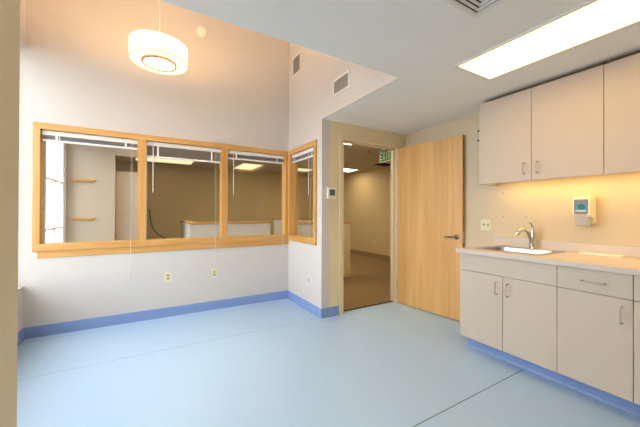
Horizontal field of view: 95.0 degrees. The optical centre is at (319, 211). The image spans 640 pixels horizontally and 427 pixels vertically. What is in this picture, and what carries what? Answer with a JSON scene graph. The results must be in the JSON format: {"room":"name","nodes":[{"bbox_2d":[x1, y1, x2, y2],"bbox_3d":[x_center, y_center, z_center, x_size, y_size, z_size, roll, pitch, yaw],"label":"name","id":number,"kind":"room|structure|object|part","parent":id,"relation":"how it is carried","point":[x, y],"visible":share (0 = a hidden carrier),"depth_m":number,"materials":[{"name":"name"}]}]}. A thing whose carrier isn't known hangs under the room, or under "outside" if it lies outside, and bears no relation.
{"room":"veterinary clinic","nodes":[
{"label":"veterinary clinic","id":0,"kind":"room"},
{"bbox_2d":[0,0,19,426],"bbox_3d":[-1.345,0.067,0.691,0.876,2.342,0.150,0,0,-30],"label":"wall pier","id":1,"kind":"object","parent":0,"point":[9,9],"visible":1,"depth_m":0.91,"materials":[{"name":"beige paint"}]},
{"bbox_2d":[18,0,66,331],"bbox_3d":[-2.703,-0.884,2.360,0.205,4.250,10.000,0,0,-30],"label":"wall","id":2,"kind":"structure","parent":0,"point":[22,2],"depth_m":2.86,"materials":[{"name":"paint"}]},
{"bbox_2d":[17,328,24,346],"bbox_3d":[-2.228,1.185,1.745,0.016,0.110,2.567,0,0,-30],"label":"baseboard","id":3,"kind":"structure","parent":2,"relation":"attached to","point":[21,339],"depth_m":2.77,"materials":[{"name":"blue rubber"}]},
{"bbox_2d":[46,142,63,242],"bbox_3d":[-3.481,-0.106,3.827,0.040,1.900,0.880,0,0,-30],"label":"window","id":4,"kind":"structure","parent":2,"relation":"in","point":[52,179],"depth_m":3.84,"materials":[{"name":"white glass"}]},
{"bbox_2d":[66,142,146,241],"bbox_3d":[-3.542,0.029,4.995,1.015,2.440,1.000,0,0,-30],"label":"wall","id":5,"kind":"structure","parent":0,"point":[96,200],"depth_m":4.46,"materials":[{"name":"paint"}]},
{"bbox_2d":[69,218,94,220],"bbox_3d":[-3.547,0.118,4.384,0.300,0.047,0.050,0,0,-30],"label":"wall ledge","id":6,"kind":"object","parent":5,"relation":"attached to","point":[73,219],"visible":1,"depth_m":4.38,"materials":[{"name":"brown wood"}]},
{"bbox_2d":[70,178,95,182],"bbox_3d":[-3.545,-0.457,4.386,0.300,0.047,0.050,0,0,-30],"label":"wall ledge","id":7,"kind":"object","parent":5,"relation":"attached to","point":[73,180],"visible":1,"depth_m":4.38,"materials":[{"name":"brown wood"}]},
{"bbox_2d":[18,0,288,327],"bbox_3d":[-1.734,-0.875,3.591,3.120,4.250,0.113,0,0,-30],"label":"wall","id":8,"kind":"structure","parent":0,"point":[76,68],"depth_m":3.33,"materials":[{"name":"paint"}]},
{"bbox_2d":[24,290,287,338],"bbox_3d":[-1.669,1.195,3.549,2.802,0.110,0.016,0,0,-30],"label":"baseboard","id":9,"kind":"structure","parent":8,"relation":"attached to","point":[98,322],"depth_m":3.35,"materials":[{"name":"blue rubber"}]},
{"bbox_2d":[32,121,288,257],"bbox_3d":[-1.666,-0.201,3.618,2.740,1.346,0.133,0,0,-30],"label":"window","id":10,"kind":"structure","parent":8,"relation":"in","point":[85,248],"depth_m":3.33,"materials":[{"name":"brown wood"}]},
{"bbox_2d":[42,130,137,275],"bbox_3d":[-2.424,-0.049,3.121,0.815,1.528,0.082,0,0,-30],"label":"mini blind","id":11,"kind":"object","parent":10,"relation":"attached to","point":[48,136],"visible":1,"depth_m":3.12,"materials":[{"name":"white plastic"}]},
{"bbox_3d":[-2.436,-0.713,3.148,0.805,0.020,0.026,0,0,-30],"label":"rail","id":12,"kind":"part","parent":11,"relation":"part of","materials":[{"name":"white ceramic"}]},
{"bbox_3d":[-2.436,-0.790,3.149,0.815,0.045,0.026,0,0,-30],"label":"head rail","id":13,"kind":"part","parent":11,"relation":"part of","materials":[{"name":"white metal"}]},
{"bbox_3d":[-2.114,-0.043,3.289,0.014,1.460,0.044,0,0,-30],"label":"pull cord","id":14,"kind":"part","parent":11,"relation":"part of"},
{"bbox_3d":[-1.640,0.368,3.566,2.740,0.073,0.020,0,0,-30],"label":"frame rail","id":15,"kind":"part","parent":10,"relation":"part of","materials":[{"name":"brown wood"}]},
{"bbox_2d":[147,141,220,271],"bbox_3d":[-1.638,-0.022,3.580,0.834,1.573,0.082,0,0,-30],"label":"mini blind","id":16,"kind":"object","parent":10,"relation":"attached to","point":[151,144],"visible":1,"depth_m":3.59,"materials":[{"name":"white plastic"}]},
{"bbox_3d":[-1.650,-0.785,3.608,0.834,0.045,0.026,0,0,-30],"label":"head rail","id":17,"kind":"part","parent":16,"relation":"part of","materials":[{"name":"white metal"}]},
{"bbox_3d":[-1.650,-0.636,3.607,0.824,0.020,0.026,0,0,-30],"label":"rail","id":18,"kind":"part","parent":16,"relation":"part of","materials":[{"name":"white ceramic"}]},
{"bbox_3d":[-1.331,-0.016,3.746,0.014,1.505,0.044,0,0,-30],"label":"pull cord","id":19,"kind":"part","parent":16,"relation":"part of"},
{"bbox_2d":[228,150,283,270],"bbox_3d":[-0.860,0.026,4.035,0.807,1.658,0.082,0,0,-30],"label":"mini blind","id":20,"kind":"object","parent":10,"relation":"attached to","point":[234,155],"visible":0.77,"depth_m":4.04,"materials":[{"name":"white plastic"}]},
{"bbox_3d":[-0.872,-0.781,4.063,0.807,0.045,0.026,0,0,-30],"label":"head rail","id":21,"kind":"part","parent":20,"relation":"part of","materials":[{"name":"white metal"}]},
{"bbox_3d":[-0.872,-0.697,4.063,0.797,0.020,0.026,0,0,-30],"label":"rail","id":22,"kind":"part","parent":20,"relation":"part of","materials":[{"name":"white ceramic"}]},
{"bbox_2d":[165,272,170,281],"bbox_3d":[-1.802,0.780,3.477,0.072,0.116,0.009,0,0,-30],"label":"wall outlet","id":23,"kind":"object","parent":8,"relation":"attached to","point":[167,274],"visible":1,"depth_m":3.47,"materials":[{"name":"beige plastic"}]},
{"bbox_2d":[196,26,207,37],"bbox_3d":[-1.468,-2.249,3.657,0.136,0.136,0.047,0,0,-30],"label":"smoke detector","id":24,"kind":"object","parent":8,"relation":"attached to","point":[201,31],"visible":1,"depth_m":3.64,"materials":[{"name":"white plastic"}]},
{"bbox_2d":[211,268,216,277],"bbox_3d":[-1.349,0.789,3.742,0.072,0.116,0.009,0,0,-30],"label":"wall outlet","id":25,"kind":"object","parent":8,"relation":"attached to","point":[213,273],"visible":1,"depth_m":3.73,"materials":[{"name":"beige plastic"}]},
{"bbox_2d":[115,161,312,238],"bbox_3d":[-2.429,0.048,8.367,6.750,2.440,0.100,0,0,-30],"label":"wall","id":26,"kind":"structure","parent":0,"point":[179,193],"depth_m":7.92,"materials":[{"name":"beige paint"}]},
{"bbox_2d":[149,210,164,238],"bbox_3d":[-4.052,0.337,7.340,0.396,0.760,0.029,0,0,-30],"label":"cable","id":27,"kind":"object","parent":26,"relation":"hanging from","point":[149,210],"visible":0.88,"depth_m":7.27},
{"bbox_2d":[180,220,270,237],"bbox_3d":[-1.958,0.726,5.939,1.450,1.067,1.565,0,0,-30],"label":"wall","id":28,"kind":"structure","parent":0,"point":[189,229],"depth_m":5.31,"materials":[{"name":"paint"}]},
{"bbox_2d":[116,144,390,175],"bbox_3d":[-1.083,-1.217,6.077,6.750,0.080,5.420,0,0,-30],"label":"ceiling","id":29,"kind":"structure","parent":0,"point":[355,156],"depth_m":7.01,"materials":[{"name":"paint"}]},
{"bbox_2d":[134,157,194,164],"bbox_3d":[-3.593,-1.178,6.804,1.210,0.010,0.670,0,0,-30],"label":"recessed light","id":30,"kind":"object","parent":29,"relation":"in","point":[149,159],"visible":0.62,"depth_m":6.92,"materials":[{"name":"white plastic"}]},
{"bbox_2d":[232,163,263,169],"bbox_3d":[-1.893,-1.168,7.670,0.540,0.010,1.050,0,0,-30],"label":"recessed light","id":31,"kind":"object","parent":29,"relation":"in","point":[246,166],"visible":0.92,"depth_m":7.64,"materials":[{"name":"white plastic"}]},
{"bbox_2d":[298,168,312,171],"bbox_3d":[-0.519,-1.161,8.184,0.650,0.010,0.550,0,0,-30],"label":"recessed light","id":32,"kind":"object","parent":29,"relation":"in","point":[299,169],"visible":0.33,"depth_m":8.14,"materials":[{"name":"white plastic"}]},
{"bbox_2d":[344,168,357,171],"bbox_3d":[0.613,-1.157,8.179,0.800,0.010,0.500,0,0,-30],"label":"recessed light","id":33,"kind":"object","parent":29,"relation":"in","point":[345,169],"visible":0.51,"depth_m":8.28,"materials":[{"name":"white plastic"}]},
{"bbox_2d":[374,163,390,165],"bbox_3d":[1.584,-1.156,7.270,0.400,0.012,0.290,0,0,-30],"label":"ceiling vent","id":34,"kind":"object","parent":29,"relation":"in","point":[380,164],"visible":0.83,"depth_m":7.24,"materials":[{"name":"black metal"}]},
{"bbox_2d":[379,149,390,162],"bbox_3d":[1.236,-1.046,5.474,0.053,0.250,0.340,0,0,-30],"label":"exit sign","id":35,"kind":"object","parent":29,"relation":"hanging from","point":[384,155],"visible":0.77,"depth_m":5.47,"materials":[{"name":"green plastic"}]},
{"bbox_2d":[272,218,312,234],"bbox_3d":[-0.760,0.741,8.427,1.230,1.067,0.150,0,0,-30],"label":"wall","id":36,"kind":"structure","parent":0,"point":[277,223],"depth_m":8.15,"materials":[{"name":"paint"}]},
{"bbox_2d":[298,221,350,276],"bbox_3d":[0.066,0.731,5.458,1.160,1.067,0.150,0,0,-30],"label":"wall","id":37,"kind":"structure","parent":0,"point":[303,227],"depth_m":5.62,"materials":[{"name":"paint"}]},
{"bbox_3d":[-0.025,0.749,5.405,0.920,1.030,0.120,0,0,-30],"label":"panel","id":38,"kind":"part","parent":37,"relation":"part of","materials":[{"name":"paint"}]},
{"bbox_3d":[0.463,0.752,5.690,0.210,1.030,0.136,0,0,-30],"label":"post","id":39,"kind":"part","parent":37,"relation":"part of","materials":[{"name":"beige paint"}]},
{"bbox_2d":[17,253,639,426],"bbox_3d":[0.114,1.308,4.002,6.750,0.100,10.200,0,0,-30],"label":"floor","id":40,"kind":"structure","parent":0,"point":[275,363],"depth_m":2.23,"materials":[{"name":"blue laminate"}]},
{"bbox_2d":[115,171,137,239],"bbox_3d":[-3.230,0.300,5.016,0.407,1.900,0.478,0,0,-30],"label":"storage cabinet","id":41,"kind":"object","parent":40,"relation":"on","point":[126,182],"visible":0.39,"depth_m":4.78,"materials":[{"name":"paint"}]},
{"bbox_3d":[-3.199,0.294,4.767,0.190,1.870,0.017,0,0,-30],"label":"door","id":42,"kind":"part","parent":41,"relation":"part of","materials":[{"name":"paint"}]},
{"bbox_3d":[-3.029,0.296,4.867,0.195,1.870,0.017,0,0,-30],"label":"door","id":43,"kind":"part","parent":41,"relation":"part of","materials":[{"name":"paint"}]},
{"bbox_2d":[343,301,392,311],"bbox_3d":[0.639,1.266,3.887,0.910,0.026,0.028,0,0,-30],"label":"trim","id":44,"kind":"structure","parent":40,"relation":"on","point":[388,301],"depth_m":3.86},
{"bbox_2d":[460,253,563,385],"bbox_3d":[1.733,0.819,2.536,0.675,0.878,0.745,0,0,-30],"label":"base cabinet","id":45,"kind":"object","parent":40,"relation":"on","point":[508,307],"visible":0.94,"depth_m":2.33,"materials":[{"name":"beige laminate"}]},
{"bbox_3d":[1.397,0.836,2.552,0.018,0.602,0.375,0,0,-30],"label":"door","id":46,"kind":"part","parent":45,"relation":"part of","materials":[{"name":"beige laminate"}]},
{"bbox_3d":[1.491,0.456,2.395,0.018,0.151,0.743,0,0,-30],"label":"false drawer","id":47,"kind":"part","parent":45,"relation":"part of","materials":[{"name":"beige laminate"}]},
{"bbox_3d":[1.585,0.836,2.230,0.018,0.602,0.364,0,0,-30],"label":"door","id":48,"kind":"part","parent":45,"relation":"part of","materials":[{"name":"beige laminate"}]},
{"bbox_2d":[456,237,639,275],"bbox_3d":[1.990,0.320,2.119,0.660,0.116,1.772,0,0,-30],"label":"countertop","id":49,"kind":"structure","parent":45,"relation":"on","point":[629,264],"depth_m":2.24,"materials":[{"name":"laminate"}]},
{"bbox_2d":[476,245,565,255],"bbox_3d":[1.763,0.419,2.602,0.475,0.160,0.535,0,0,-30],"label":"sink","id":50,"kind":"object","parent":49,"relation":"in","point":[513,249],"visible":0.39,"depth_m":2.67,"materials":[{"name":"metal"}]},
{"bbox_2d":[515,222,535,248],"bbox_3d":[1.890,0.217,2.700,0.173,0.245,0.060,0,0,15],"label":"faucet","id":51,"kind":"object","parent":49,"relation":"on","point":[531,236],"visible":1,"depth_m":2.68,"materials":[{"name":"silver metal"}]},
{"bbox_3d":[1.916,0.244,2.690,0.103,0.178,0.045,0,0,8],"label":"spout","id":52,"kind":"part","parent":51,"relation":"part of","materials":[{"name":"silver metal"}]},
{"bbox_2d":[578,252,624,257],"bbox_3d":[2.190,0.338,2.287,0.094,0.012,0.250,0,0,-30],"label":"folded paper","id":53,"kind":"object","parent":49,"relation":"on","point":[586,253],"visible":1,"depth_m":2.25,"materials":[{"name":"white paper"}]},
{"bbox_2d":[557,265,638,416],"bbox_3d":[2.017,0.817,2.051,0.675,0.878,0.375,0,0,-30],"label":"base cabinet","id":54,"kind":"object","parent":40,"relation":"on","point":[595,309],"visible":0.88,"depth_m":1.89,"materials":[{"name":"beige laminate"}]},
{"bbox_3d":[1.751,0.457,1.886,0.046,0.008,0.120,0,0,-30],"label":"handle","id":55,"kind":"part","parent":54,"relation":"part of","materials":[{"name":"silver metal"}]},
{"bbox_3d":[1.774,0.454,1.910,0.018,0.151,0.373,0,0,-30],"label":"drawer","id":56,"kind":"part","parent":54,"relation":"part of","materials":[{"name":"beige laminate"}]},
{"bbox_3d":[1.818,0.630,1.770,0.046,0.107,0.008,0,0,-30],"label":"handle","id":57,"kind":"part","parent":54,"relation":"part of","materials":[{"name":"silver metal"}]},
{"bbox_2d":[634,275,639,417],"bbox_3d":[2.267,0.816,1.622,0.675,0.878,0.614,0,0,-30],"label":"base cabinet","id":58,"kind":"object","parent":40,"relation":"on","point":[636,278],"visible":0.88,"depth_m":1.73,"materials":[{"name":"beige laminate"}]},
{"bbox_3d":[2.025,0.453,1.481,0.018,0.151,0.612,0,0,-30],"label":"drawer","id":59,"kind":"part","parent":58,"relation":"part of","materials":[{"name":"beige laminate"}]},
{"bbox_2d":[288,42,398,308],"bbox_3d":[0.167,-0.870,3.317,0.113,4.250,2.278,0,0,-30],"label":"wall","id":60,"kind":"structure","parent":0,"point":[311,99],"depth_m":3.51,"materials":[{"name":"paint"}]},
{"bbox_2d":[292,51,300,77],"bbox_3d":[-0.328,-2.029,4.056,0.008,0.264,0.251,0,0,-30],"label":"air vent","id":61,"kind":"object","parent":60,"relation":"in","point":[296,61],"visible":1,"depth_m":4.06,"materials":[{"name":"white metal"}]},
{"bbox_2d":[288,139,316,244],"bbox_3d":[-0.202,-0.227,3.922,0.133,1.281,0.817,0,0,-30],"label":"window","id":62,"kind":"structure","parent":60,"relation":"in","point":[293,235],"depth_m":4.20,"materials":[{"name":"brown wood"}]},
{"bbox_2d":[292,147,312,280],"bbox_3d":[-0.246,0.035,3.904,0.082,1.673,0.694,0,0,-30],"label":"mini blind","id":63,"kind":"object","parent":62,"relation":"attached to","point":[308,153],"visible":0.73,"depth_m":3.83,"materials":[{"name":"white plastic"}]},
{"bbox_3d":[-0.219,-0.779,3.922,0.026,0.045,0.694,0,0,-30],"label":"head rail","id":64,"kind":"part","parent":63,"relation":"part of","materials":[{"name":"white metal"}]},
{"bbox_3d":[-0.219,-0.699,3.922,0.026,0.020,0.684,0,0,-30],"label":"rail","id":65,"kind":"part","parent":63,"relation":"part of","materials":[{"name":"white metal"}]},
{"bbox_3d":[-0.253,0.376,3.891,0.020,0.075,0.817,0,0,-30],"label":"frame rail","id":66,"kind":"part","parent":62,"relation":"part of","materials":[{"name":"brown wood"}]},
{"bbox_2d":[288,290,320,317],"bbox_3d":[-0.231,1.201,3.849,0.016,0.110,0.950,0,0,-30],"label":"baseboard","id":67,"kind":"structure","parent":60,"relation":"attached to","point":[303,303],"depth_m":3.78,"materials":[{"name":"blue rubber"}]},
{"bbox_2d":[333,70,348,96],"bbox_3d":[0.220,-1.351,3.111,0.008,0.176,0.300,0,0,-30],"label":"air vent","id":68,"kind":"object","parent":60,"relation":"in","point":[341,83],"visible":1,"depth_m":3.10,"materials":[{"name":"white metal"}]},
{"bbox_2d":[329,121,404,306],"bbox_3d":[1.656,0.046,4.470,3.630,2.440,0.113,0,0,-30],"label":"wall","id":69,"kind":"structure","parent":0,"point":[337,129],"depth_m":3.56,"materials":[{"name":"beige paint"}]},
{"bbox_2d":[321,306,338,318],"bbox_3d":[0.124,1.201,3.497,0.253,0.110,0.016,0,0,-30],"label":"baseboard","id":70,"kind":"structure","parent":69,"relation":"attached to","point":[330,311],"depth_m":3.49,"materials":[{"name":"blue rubber"}]},
{"bbox_2d":[327,187,335,198],"bbox_3d":[0.138,-0.216,3.501,0.124,0.136,0.030,0,0,-30],"label":"thermostat","id":71,"kind":"object","parent":69,"relation":"attached to","point":[331,192],"visible":1,"depth_m":3.48,"materials":[{"name":"white plastic"}]},
{"bbox_2d":[339,135,400,314],"bbox_3d":[0.647,0.165,3.880,1.020,2.190,0.137,0,0,-30],"label":"door frame","id":72,"kind":"structure","parent":69,"relation":"in","point":[393,147],"depth_m":4.00,"materials":[{"name":"beige wood"}]},
{"bbox_2d":[397,135,463,320],"bbox_3d":[1.332,0.192,3.677,0.101,2.122,0.918,0,0,-37],"label":"door","id":73,"kind":"structure","parent":72,"relation":"attached to","point":[430,223],"depth_m":3.63,"materials":[{"name":"brown wood"}]},
{"bbox_2d":[344,166,390,255],"bbox_3d":[1.809,0.061,7.706,0.100,2.440,5.320,0,0,-30],"label":"wall","id":74,"kind":"structure","parent":0,"point":[367,194],"depth_m":8.30,"materials":[{"name":"beige paint"}]},
{"bbox_2d":[350,249,389,260],"bbox_3d":[1.754,1.220,7.671,0.016,0.120,5.320,0,0,-30],"label":"baseboard","id":75,"kind":"structure","parent":74,"relation":"attached to","point":[374,255],"depth_m":8.23,"materials":[{"name":"brown wood"}]},
{"bbox_2d":[159,0,639,134],"bbox_3d":[0.548,-1.144,1.057,4.500,0.098,4.667,0,0,-30],"label":"ceiling","id":76,"kind":"structure","parent":0,"point":[419,43],"depth_m":1.89,"materials":[{"name":"paint"}]},
{"bbox_2d":[443,0,504,18],"bbox_3d":[0.817,-1.087,1.447,0.300,0.011,0.300,0,0,-30],"label":"ceiling vent","id":77,"kind":"object","parent":76,"relation":"in","point":[473,8],"visible":1,"depth_m":1.55,"materials":[{"name":"white metal"}]},
{"bbox_2d":[454,0,639,80],"bbox_3d":[1.502,-1.084,1.781,0.450,0.010,1.215,0,0,-30],"label":"recessed light","id":78,"kind":"object","parent":76,"relation":"in","point":[592,20],"visible":1,"depth_m":1.82,"materials":[{"name":"white plastic"}]},
{"bbox_2d":[405,113,639,246],"bbox_3d":[2.430,0.087,2.154,0.130,2.342,4.667,0,0,-30],"label":"wall","id":79,"kind":"structure","parent":0,"point":[547,204],"depth_m":2.70,"materials":[{"name":"beige paint"}]},
{"bbox_2d":[481,219,491,230],"bbox_3d":[1.771,0.145,3.134,0.018,0.116,0.116,0,0,-30],"label":"electrical outlet","id":80,"kind":"object","parent":79,"relation":"attached to","point":[486,224],"visible":1,"depth_m":3.13,"materials":[{"name":"beige plastic"}]},
{"bbox_2d":[479,61,607,185],"bbox_3d":[1.912,-0.673,2.555,0.365,0.822,0.912,0,0,-30],"label":"upper cabinet","id":81,"kind":"object","parent":79,"relation":"attached to","point":[553,128],"visible":0.98,"depth_m":2.40,"materials":[{"name":"beige laminate"}]},
{"bbox_3d":[1.686,-0.654,2.689,0.018,0.785,0.451,0,0,-30],"label":"door","id":82,"kind":"part","parent":81,"relation":"part of","materials":[{"name":"beige laminate"}]},
{"bbox_3d":[1.917,-0.655,2.295,0.018,0.785,0.455,0,0,-30],"label":"door","id":83,"kind":"part","parent":81,"relation":"part of","materials":[{"name":"beige laminate"}]},
{"bbox_2d":[495,237,639,257],"bbox_3d":[2.267,0.304,2.281,0.019,0.081,1.772,0,0,-30],"label":"backsplash","id":84,"kind":"structure","parent":79,"relation":"attached to","point":[629,251],"depth_m":2.48,"materials":[{"name":"laminate"}]},
{"bbox_2d":[573,196,595,225],"bbox_3d":[2.143,0.001,2.378,0.137,0.237,0.108,0,0,-30],"label":"soap dispenser","id":85,"kind":"object","parent":79,"relation":"attached to","point":[584,208],"visible":1,"depth_m":2.34,"materials":[{"name":"white plastic"}]},
{"bbox_2d":[578,204,584,209],"bbox_3d":[2.086,-0.036,2.341,0.001,0.046,0.046,0,0,-30],"label":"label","id":86,"kind":"object","parent":85,"relation":"attached to","point":[580,206],"depth_m":2.34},
{"bbox_3d":[2.122,0.082,2.366,0.076,0.075,0.080,0,0,-30],"label":"push lever","id":87,"kind":"part","parent":85,"relation":"part of","materials":[{"name":"white plastic"}]},
{"bbox_2d":[604,50,639,173],"bbox_3d":[2.373,-0.675,1.767,0.365,0.822,0.911,0,0,-30],"label":"upper cabinet","id":88,"kind":"object","parent":79,"relation":"attached to","point":[621,75],"visible":1,"depth_m":2.01,"materials":[{"name":"beige laminate"}]},
{"bbox_3d":[-1.152,-3.053,2.617,3.120,0.100,2.391,0,0,-30],"label":"ceiling","id":89,"kind":"structure","parent":0,"visible":0},
{"bbox_2d":[128,1,187,74],"bbox_3d":[-1.353,-2.121,2.480,0.438,1.766,0.438,0,0,-30],"label":"pendant light","id":90,"kind":"object","parent":89,"relation":"hanging from","point":[154,51],"visible":1,"depth_m":2.36,"materials":[{"name":"white metal"}]},
{"bbox_2d":[129,49,186,74],"bbox_3d":[-1.356,-1.256,2.477,0.426,0.003,0.426,0,0,-30],"label":"diffuser","id":91,"kind":"object","parent":90,"relation":"attached to","point":[159,61],"depth_m":2.44,"materials":[{"name":"white plastic"}]},
{"bbox_3d":[-1.356,-1.325,2.477,0.434,0.147,0.434,0,0,-30],"label":"lamp shade","id":92,"kind":"part","parent":90,"relation":"part of","materials":[{"name":"beige fabric"}]},
{"bbox_3d":[-1.353,-2.176,2.481,0.007,1.595,0.007,0,0,37],"label":"cord","id":93,"kind":"part","parent":90,"relation":"part of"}
]}

